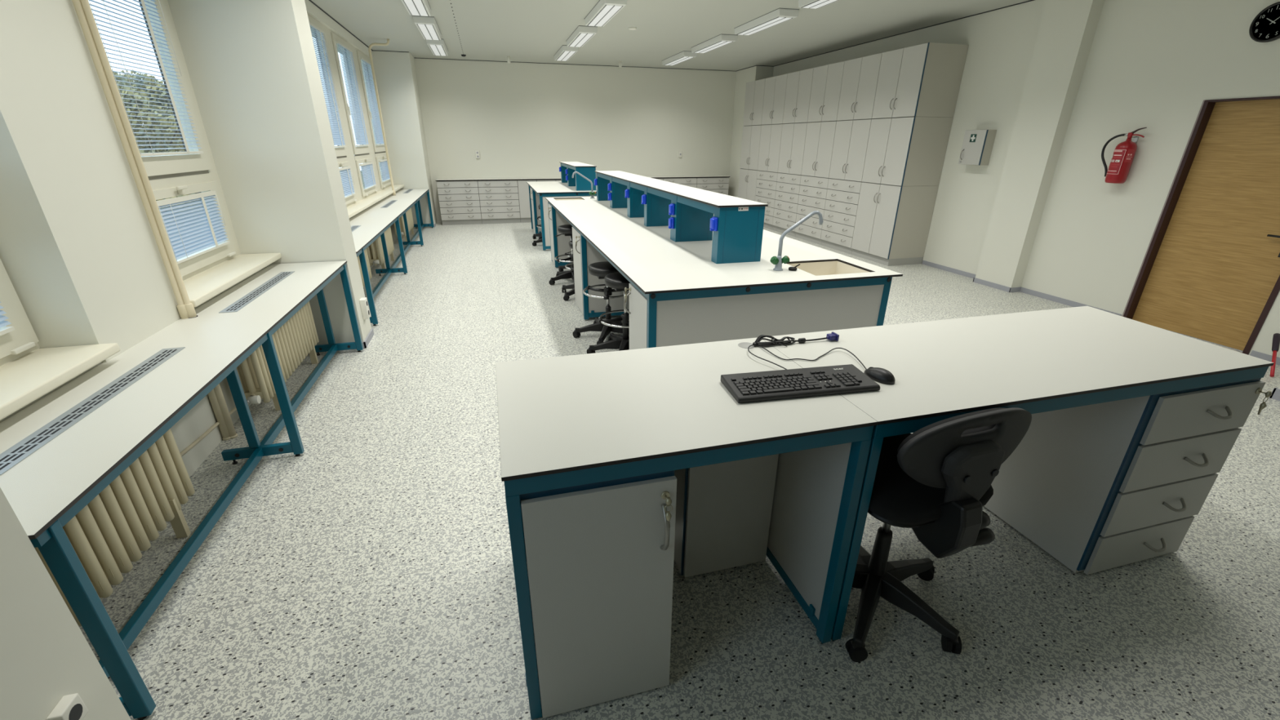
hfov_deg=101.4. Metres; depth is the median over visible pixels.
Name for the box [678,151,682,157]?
wall socket
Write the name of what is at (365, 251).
radiator
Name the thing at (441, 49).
diffuser
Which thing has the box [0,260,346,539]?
countertop
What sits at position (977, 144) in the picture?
box
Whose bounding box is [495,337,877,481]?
countertop
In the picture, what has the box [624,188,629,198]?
socket
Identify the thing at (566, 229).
stool
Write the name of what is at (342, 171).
ground
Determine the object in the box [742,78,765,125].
upper cabinet
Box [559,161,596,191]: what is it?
shelf
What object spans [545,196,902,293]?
countertop
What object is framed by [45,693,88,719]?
wall socket
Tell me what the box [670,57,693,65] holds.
diffuser
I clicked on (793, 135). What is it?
upper cabinet
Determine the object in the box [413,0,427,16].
diffuser
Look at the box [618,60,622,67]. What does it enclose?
ceiling sensor
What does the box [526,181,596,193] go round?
countertop
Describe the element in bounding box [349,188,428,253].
countertop
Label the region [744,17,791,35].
diffuser
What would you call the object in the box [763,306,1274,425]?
countertop
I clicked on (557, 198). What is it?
sink
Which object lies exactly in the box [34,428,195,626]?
radiator
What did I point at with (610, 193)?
socket
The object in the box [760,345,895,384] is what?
computer mouse
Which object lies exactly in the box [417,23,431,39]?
diffuser
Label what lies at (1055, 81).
wall
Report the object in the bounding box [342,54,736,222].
wall
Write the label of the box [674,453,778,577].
base cabinet
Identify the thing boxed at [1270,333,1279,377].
leaning stick
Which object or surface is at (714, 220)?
socket
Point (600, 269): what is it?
stool
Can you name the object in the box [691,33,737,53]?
ceiling light
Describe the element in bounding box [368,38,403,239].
pipe
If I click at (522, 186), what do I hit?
base cabinet
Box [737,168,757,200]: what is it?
base cabinet
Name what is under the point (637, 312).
base cabinet
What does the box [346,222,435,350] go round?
baseboard
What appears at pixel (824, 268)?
sink
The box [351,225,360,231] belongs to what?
vent grille
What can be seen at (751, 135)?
upper cabinet
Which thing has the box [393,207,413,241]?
radiator
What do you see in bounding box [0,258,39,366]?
window
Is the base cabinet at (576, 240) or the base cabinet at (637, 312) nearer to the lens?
the base cabinet at (637, 312)
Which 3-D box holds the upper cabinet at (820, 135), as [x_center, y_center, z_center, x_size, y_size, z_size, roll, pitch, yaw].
[3.261,-3.558,8.864,0.654,0.855,0.840,-6,23,-14]
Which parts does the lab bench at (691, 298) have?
leg, trestle panel, trestle rail, leg, trestle panel, trestle rail, leg, frame, panel, leg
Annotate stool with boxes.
[532,204,542,245]
[533,205,542,239]
[549,224,574,284]
[558,251,571,271]
[561,240,574,301]
[572,261,629,344]
[586,271,630,353]
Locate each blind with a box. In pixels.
[0,302,15,335]
[88,0,204,155]
[155,191,230,264]
[308,21,346,147]
[335,40,369,146]
[338,166,355,198]
[359,161,376,190]
[360,57,384,145]
[378,159,390,182]
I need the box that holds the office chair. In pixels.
[844,407,1031,662]
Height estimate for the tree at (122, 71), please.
9.323 m
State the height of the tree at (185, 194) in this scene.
6.936 m
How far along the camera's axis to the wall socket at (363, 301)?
4.48 m
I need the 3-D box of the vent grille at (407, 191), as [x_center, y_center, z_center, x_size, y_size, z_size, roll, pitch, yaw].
[-4.341,-3.167,9.818,0.087,0.003,0.860,-6,23,-14]
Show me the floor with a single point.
(366, 573)
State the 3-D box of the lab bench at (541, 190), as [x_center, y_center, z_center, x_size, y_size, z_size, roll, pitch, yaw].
[-1.100,-2.676,9.452,1.630,0.888,2.350,-6,23,-14]
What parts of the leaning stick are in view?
rod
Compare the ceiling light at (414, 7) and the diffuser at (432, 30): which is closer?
the ceiling light at (414, 7)
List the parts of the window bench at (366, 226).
leg frame, leg frame, foot rail, leg frame, leg frame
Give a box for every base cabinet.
[435,180,482,225]
[477,179,520,223]
[517,179,555,222]
[520,470,676,718]
[529,187,537,234]
[548,203,563,266]
[572,226,621,318]
[623,283,647,349]
[662,177,697,187]
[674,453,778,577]
[696,177,728,195]
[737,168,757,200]
[755,170,779,230]
[772,173,801,236]
[795,175,829,244]
[820,177,861,254]
[851,182,938,266]
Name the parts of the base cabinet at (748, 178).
door, door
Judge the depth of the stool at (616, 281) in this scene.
4.22 m
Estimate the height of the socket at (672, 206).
0.086 m
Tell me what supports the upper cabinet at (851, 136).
attached to the wall at (1055, 81)
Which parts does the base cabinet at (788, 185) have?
drawer, drawer, drawer, drawer, drawer, drawer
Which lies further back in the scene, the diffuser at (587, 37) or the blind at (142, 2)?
the diffuser at (587, 37)
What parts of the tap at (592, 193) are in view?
spout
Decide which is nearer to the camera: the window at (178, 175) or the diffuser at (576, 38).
the window at (178, 175)
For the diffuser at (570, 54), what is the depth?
9.27 m
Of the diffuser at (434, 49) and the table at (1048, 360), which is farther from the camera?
the diffuser at (434, 49)
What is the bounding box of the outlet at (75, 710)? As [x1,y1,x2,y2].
[68,703,82,719]
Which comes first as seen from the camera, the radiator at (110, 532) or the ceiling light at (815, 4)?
the radiator at (110, 532)
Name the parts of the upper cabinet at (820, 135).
door, door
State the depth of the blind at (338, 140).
6.37 m
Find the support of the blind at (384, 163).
attached to the window at (378, 152)
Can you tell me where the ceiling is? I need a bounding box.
[310,0,1029,71]
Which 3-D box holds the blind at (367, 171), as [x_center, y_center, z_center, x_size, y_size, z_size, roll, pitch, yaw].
[-4.157,-2.830,8.030,0.037,0.355,0.870,-6,23,-14]
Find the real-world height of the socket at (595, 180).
0.086 m
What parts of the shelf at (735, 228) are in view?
rail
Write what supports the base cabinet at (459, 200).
on the floor
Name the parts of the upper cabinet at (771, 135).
door, door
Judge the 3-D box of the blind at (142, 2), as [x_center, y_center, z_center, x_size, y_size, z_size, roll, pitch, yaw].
[-2.811,-1.824,2.875,0.037,1.300,0.860,-6,23,-14]
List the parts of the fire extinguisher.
carry handle, squeeze lever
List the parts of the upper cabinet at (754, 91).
door, door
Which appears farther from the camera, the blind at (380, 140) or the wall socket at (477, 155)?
the wall socket at (477, 155)
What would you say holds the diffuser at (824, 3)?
attached to the ceiling light at (815, 4)
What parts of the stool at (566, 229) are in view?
leg, leg, seat, leg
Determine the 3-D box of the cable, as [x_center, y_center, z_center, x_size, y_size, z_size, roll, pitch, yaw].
[0.618,-0.086,2.080,0.366,0.036,0.070,-6,23,-14]
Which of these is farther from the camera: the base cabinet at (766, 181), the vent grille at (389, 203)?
the base cabinet at (766, 181)
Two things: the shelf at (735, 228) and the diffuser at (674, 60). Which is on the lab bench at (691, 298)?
the shelf at (735, 228)
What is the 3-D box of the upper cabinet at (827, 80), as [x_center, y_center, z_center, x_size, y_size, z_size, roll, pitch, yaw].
[3.265,-4.337,8.538,0.654,0.828,0.840,-6,23,-14]
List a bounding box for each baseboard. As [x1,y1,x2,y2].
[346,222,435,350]
[922,260,1279,400]
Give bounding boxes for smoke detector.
[628,26,636,30]
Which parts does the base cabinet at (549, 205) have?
door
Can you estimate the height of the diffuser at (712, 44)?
0.006 m
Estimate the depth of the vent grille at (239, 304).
3.26 m
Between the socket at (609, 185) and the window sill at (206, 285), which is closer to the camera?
the window sill at (206, 285)
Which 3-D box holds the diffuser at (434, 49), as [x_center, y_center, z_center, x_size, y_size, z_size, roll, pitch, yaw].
[-3.433,-5.192,8.782,0.082,0.006,1.150,-6,23,-14]
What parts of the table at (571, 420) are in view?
leg, rail, panel, leg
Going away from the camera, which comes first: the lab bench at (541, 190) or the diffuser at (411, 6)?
the diffuser at (411, 6)
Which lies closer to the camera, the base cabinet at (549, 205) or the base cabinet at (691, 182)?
the base cabinet at (549, 205)
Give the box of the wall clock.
[1248,1,1279,42]
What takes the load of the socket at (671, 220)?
attached to the shelf at (735, 228)
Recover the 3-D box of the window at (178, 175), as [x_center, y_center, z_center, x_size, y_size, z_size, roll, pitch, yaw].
[-2.848,-1.533,2.963,0.114,2.125,1.340,-6,23,-14]
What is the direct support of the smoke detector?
attached to the ceiling
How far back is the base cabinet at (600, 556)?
1.46 m
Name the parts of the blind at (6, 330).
rail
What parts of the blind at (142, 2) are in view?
cord, cord, rail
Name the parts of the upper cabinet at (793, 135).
door, door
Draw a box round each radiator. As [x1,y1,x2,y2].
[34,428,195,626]
[236,301,319,410]
[356,248,372,289]
[366,226,394,268]
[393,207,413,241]
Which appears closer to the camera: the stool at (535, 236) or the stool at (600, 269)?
the stool at (600, 269)
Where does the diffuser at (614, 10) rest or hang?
attached to the ceiling light at (604, 11)
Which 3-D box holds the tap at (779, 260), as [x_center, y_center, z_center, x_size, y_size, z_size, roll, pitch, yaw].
[0.966,-0.734,3.227,0.337,0.353,0.068,-6,23,-14]
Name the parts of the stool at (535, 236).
leg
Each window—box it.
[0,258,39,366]
[138,0,240,280]
[306,13,359,206]
[324,26,378,200]
[352,45,391,191]
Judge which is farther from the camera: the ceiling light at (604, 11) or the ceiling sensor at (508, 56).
the ceiling sensor at (508, 56)
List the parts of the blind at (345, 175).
head rail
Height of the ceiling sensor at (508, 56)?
0.110 m
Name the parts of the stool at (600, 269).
leg, seat, leg, leg, leg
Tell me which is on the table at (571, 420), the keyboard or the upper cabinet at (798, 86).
the keyboard
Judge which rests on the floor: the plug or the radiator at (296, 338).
the radiator at (296, 338)
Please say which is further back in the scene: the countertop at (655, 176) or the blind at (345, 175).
the countertop at (655, 176)
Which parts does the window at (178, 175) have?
sash, handle, sash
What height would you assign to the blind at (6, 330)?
0.355 m
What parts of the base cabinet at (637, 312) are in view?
handle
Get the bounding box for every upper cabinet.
[739,124,761,170]
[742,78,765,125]
[757,124,782,172]
[761,73,787,124]
[777,122,807,175]
[782,67,813,124]
[801,120,836,177]
[807,61,844,122]
[828,119,871,182]
[836,53,882,120]
[862,116,953,186]
[871,42,968,119]
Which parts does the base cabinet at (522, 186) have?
door, door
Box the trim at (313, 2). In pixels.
[308,0,1034,71]
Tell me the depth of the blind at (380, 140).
8.94 m
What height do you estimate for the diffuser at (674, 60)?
0.006 m
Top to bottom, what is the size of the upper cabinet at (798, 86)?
0.828 m
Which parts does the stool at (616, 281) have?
leg, leg, seat, leg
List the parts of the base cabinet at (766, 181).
drawer, drawer, drawer, drawer, drawer, drawer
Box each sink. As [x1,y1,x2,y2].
[555,198,583,199]
[787,260,868,275]
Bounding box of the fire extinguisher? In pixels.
[1101,127,1146,183]
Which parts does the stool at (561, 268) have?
leg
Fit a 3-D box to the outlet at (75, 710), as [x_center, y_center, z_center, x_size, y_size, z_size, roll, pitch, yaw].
[-1.410,0.882,1.307,0.005,0.042,0.042,-6,23,-14]
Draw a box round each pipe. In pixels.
[71,0,231,440]
[80,0,237,439]
[180,398,247,456]
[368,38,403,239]
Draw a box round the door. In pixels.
[1121,95,1279,355]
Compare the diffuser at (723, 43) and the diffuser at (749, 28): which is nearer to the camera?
the diffuser at (749, 28)
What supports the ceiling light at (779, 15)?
attached to the ceiling
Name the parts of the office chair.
leg, leg, leg, leg, leg, seat, tilt arm, backrest, knob, knob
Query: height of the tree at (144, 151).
7.624 m
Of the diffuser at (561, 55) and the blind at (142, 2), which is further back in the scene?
the diffuser at (561, 55)
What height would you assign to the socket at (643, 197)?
0.086 m
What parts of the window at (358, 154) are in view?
sash, sash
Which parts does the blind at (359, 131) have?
head rail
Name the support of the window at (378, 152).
in the wall at (80, 255)
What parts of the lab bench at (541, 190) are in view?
leg, leg, trestle panel, leg, panel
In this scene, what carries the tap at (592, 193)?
on the lab bench at (691, 298)
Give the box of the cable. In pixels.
[752,331,839,346]
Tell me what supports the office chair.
on the floor
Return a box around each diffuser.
[404,0,419,15]
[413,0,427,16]
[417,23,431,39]
[425,24,438,39]
[429,44,439,55]
[435,44,445,55]
[556,51,568,60]
[562,51,575,61]
[569,33,586,46]
[575,33,593,47]
[588,4,613,26]
[595,5,621,26]
[665,56,687,65]
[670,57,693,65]
[693,40,725,53]
[700,41,731,53]
[739,17,784,35]
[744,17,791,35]
[804,0,826,8]
[810,0,836,8]
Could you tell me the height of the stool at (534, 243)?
0.679 m
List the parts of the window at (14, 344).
frame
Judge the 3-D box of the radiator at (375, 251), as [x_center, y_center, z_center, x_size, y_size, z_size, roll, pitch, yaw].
[-3.568,-1.605,7.172,0.158,0.672,1.160,-6,23,-14]
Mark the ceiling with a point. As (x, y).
(534, 31)
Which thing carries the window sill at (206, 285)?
attached to the wall at (80, 255)
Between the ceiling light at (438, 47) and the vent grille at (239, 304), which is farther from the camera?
the ceiling light at (438, 47)
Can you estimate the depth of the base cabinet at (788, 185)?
9.89 m
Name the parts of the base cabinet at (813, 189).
drawer, drawer, drawer, drawer, drawer, drawer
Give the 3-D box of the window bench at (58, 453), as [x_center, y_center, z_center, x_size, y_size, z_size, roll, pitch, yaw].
[-2.158,0.187,2.801,0.525,0.753,3.258,-6,23,-14]
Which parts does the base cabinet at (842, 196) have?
drawer, drawer, drawer, drawer, drawer, drawer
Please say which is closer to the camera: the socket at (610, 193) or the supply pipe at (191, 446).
the supply pipe at (191, 446)
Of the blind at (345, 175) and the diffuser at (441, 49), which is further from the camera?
the diffuser at (441, 49)
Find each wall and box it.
[0,0,437,719]
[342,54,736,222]
[728,0,1279,389]
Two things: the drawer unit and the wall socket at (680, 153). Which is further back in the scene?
the wall socket at (680, 153)
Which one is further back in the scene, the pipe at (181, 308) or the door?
the door
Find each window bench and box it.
[0,260,363,719]
[349,188,434,325]
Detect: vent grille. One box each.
[0,346,185,475]
[218,271,294,313]
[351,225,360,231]
[380,200,397,208]
[402,189,413,193]
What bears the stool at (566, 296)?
on the floor
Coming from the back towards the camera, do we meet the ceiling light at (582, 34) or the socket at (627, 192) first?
the ceiling light at (582, 34)
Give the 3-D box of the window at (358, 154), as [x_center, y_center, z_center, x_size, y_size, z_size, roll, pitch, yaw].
[-4.189,-3.524,7.706,0.114,2.125,1.550,-6,23,-14]
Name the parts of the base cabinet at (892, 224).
door, door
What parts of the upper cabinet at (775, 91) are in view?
door, door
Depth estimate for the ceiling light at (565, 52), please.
9.03 m
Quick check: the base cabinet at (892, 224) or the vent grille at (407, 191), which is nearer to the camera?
the base cabinet at (892, 224)
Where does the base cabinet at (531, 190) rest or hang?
on the floor
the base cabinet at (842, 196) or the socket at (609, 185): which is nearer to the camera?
the socket at (609, 185)
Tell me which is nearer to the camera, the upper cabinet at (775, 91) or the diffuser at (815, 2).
the diffuser at (815, 2)
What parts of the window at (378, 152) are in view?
sash, sash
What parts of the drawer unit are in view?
drawer, handle, drawer, handle, drawer, handle, drawer, handle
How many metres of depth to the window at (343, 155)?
6.74 m
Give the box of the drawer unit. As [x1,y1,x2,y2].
[983,377,1271,574]
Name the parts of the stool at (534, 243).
leg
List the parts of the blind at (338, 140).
head rail, cord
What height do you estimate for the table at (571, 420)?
0.901 m
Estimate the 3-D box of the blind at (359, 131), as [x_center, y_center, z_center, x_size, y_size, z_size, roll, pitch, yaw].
[-4.152,-3.815,7.617,0.037,1.300,0.870,-6,23,-14]
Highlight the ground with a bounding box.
[177,170,364,259]
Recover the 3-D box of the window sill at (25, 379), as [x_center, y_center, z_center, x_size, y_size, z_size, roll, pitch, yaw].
[-2.207,0.190,1.657,0.288,0.040,1.251,-6,23,-14]
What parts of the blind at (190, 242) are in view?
cord, cord, head rail, rail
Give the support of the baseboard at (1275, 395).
attached to the wall at (1055, 81)
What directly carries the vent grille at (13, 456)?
attached to the window bench at (58, 453)
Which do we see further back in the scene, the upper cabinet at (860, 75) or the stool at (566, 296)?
the upper cabinet at (860, 75)
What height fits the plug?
0.041 m
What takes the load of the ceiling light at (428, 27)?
attached to the ceiling
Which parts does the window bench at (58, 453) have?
leg frame, foot rail, leg frame, leg frame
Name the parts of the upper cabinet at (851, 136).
door, door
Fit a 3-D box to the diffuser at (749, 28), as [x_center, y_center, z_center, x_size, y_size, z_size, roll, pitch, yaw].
[1.553,-4.352,6.837,0.082,0.006,1.150,-6,23,-14]
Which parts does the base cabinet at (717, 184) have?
drawer, drawer, drawer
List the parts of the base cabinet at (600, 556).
handle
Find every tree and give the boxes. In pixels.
[112,69,166,151]
[114,71,213,255]
[137,88,184,155]
[157,194,189,225]
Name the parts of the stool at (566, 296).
leg, leg, seat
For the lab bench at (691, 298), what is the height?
0.888 m
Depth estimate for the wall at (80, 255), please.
2.41 m
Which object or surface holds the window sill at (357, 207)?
attached to the wall at (80, 255)
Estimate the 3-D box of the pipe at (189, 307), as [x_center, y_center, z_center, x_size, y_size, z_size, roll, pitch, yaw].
[-2.421,-0.971,2.526,0.048,3.100,0.048,-6,23,-14]
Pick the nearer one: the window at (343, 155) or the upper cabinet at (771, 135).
the window at (343, 155)
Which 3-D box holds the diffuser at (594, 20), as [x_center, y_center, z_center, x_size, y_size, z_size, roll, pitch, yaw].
[-0.487,-4.146,6.318,0.082,0.006,1.150,-6,23,-14]
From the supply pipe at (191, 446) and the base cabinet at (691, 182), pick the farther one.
the base cabinet at (691, 182)
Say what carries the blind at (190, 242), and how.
attached to the window at (178, 175)
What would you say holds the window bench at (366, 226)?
on the floor
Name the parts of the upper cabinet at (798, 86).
door, door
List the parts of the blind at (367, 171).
head rail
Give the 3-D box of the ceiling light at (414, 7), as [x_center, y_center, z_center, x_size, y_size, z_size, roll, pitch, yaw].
[-2.489,-3.962,5.761,0.264,0.081,1.272,-6,23,-14]
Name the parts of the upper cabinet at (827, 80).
door, door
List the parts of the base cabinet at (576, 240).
door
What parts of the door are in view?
handle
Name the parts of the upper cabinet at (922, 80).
door, door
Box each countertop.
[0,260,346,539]
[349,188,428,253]
[435,175,729,181]
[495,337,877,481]
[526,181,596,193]
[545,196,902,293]
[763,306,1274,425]
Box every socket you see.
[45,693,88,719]
[359,297,370,319]
[475,151,479,158]
[594,178,597,185]
[607,182,611,191]
[608,192,611,199]
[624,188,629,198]
[641,194,646,204]
[668,203,675,215]
[668,217,674,228]
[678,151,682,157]
[709,216,718,231]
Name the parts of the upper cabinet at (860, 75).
door, door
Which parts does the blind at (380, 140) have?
head rail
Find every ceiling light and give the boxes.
[400,0,431,16]
[412,15,441,39]
[426,38,448,55]
[553,44,577,61]
[565,25,597,47]
[584,0,626,26]
[662,50,697,65]
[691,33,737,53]
[733,7,799,35]
[798,0,838,8]
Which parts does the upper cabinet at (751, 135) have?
door, door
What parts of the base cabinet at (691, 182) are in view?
drawer, drawer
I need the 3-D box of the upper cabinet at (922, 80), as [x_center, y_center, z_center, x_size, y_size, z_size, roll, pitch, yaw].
[3.709,-3.709,7.042,0.654,0.828,0.844,-6,23,-14]
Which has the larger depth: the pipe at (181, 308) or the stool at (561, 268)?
the stool at (561, 268)
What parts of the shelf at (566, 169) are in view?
rail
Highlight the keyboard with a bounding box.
[720,344,879,403]
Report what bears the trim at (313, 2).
attached to the wall at (80, 255)
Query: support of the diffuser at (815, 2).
attached to the ceiling light at (815, 4)
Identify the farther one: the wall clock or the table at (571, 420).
the wall clock
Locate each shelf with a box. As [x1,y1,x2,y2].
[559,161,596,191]
[594,170,768,263]
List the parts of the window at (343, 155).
sash, sash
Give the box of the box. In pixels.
[958,129,996,164]
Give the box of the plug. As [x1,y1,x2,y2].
[788,263,799,271]
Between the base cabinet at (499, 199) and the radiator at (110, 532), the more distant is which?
the base cabinet at (499, 199)
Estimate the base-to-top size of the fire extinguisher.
0.498 m
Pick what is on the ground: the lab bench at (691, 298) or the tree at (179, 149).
the tree at (179, 149)
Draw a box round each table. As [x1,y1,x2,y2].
[495,337,877,719]
[763,306,1274,640]
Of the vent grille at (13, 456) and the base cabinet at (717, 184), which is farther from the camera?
the base cabinet at (717, 184)
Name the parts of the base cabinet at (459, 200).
drawer, drawer, drawer, drawer, drawer, drawer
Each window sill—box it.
[0,342,119,420]
[183,253,281,306]
[346,184,404,217]
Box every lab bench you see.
[526,181,596,250]
[545,196,902,347]
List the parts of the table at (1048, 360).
leg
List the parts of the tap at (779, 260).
handle, handle, spout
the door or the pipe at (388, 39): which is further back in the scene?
the pipe at (388, 39)
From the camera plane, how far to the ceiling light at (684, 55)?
9.58 m
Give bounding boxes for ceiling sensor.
[506,55,511,62]
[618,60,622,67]
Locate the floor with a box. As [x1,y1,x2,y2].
[78,222,1279,719]
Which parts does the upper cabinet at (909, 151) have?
door, door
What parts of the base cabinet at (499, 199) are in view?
drawer, drawer, drawer, drawer, drawer, drawer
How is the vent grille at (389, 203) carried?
attached to the window bench at (366, 226)
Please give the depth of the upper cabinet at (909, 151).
7.08 m
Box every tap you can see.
[572,171,595,198]
[769,210,823,271]
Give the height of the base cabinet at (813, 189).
1.088 m

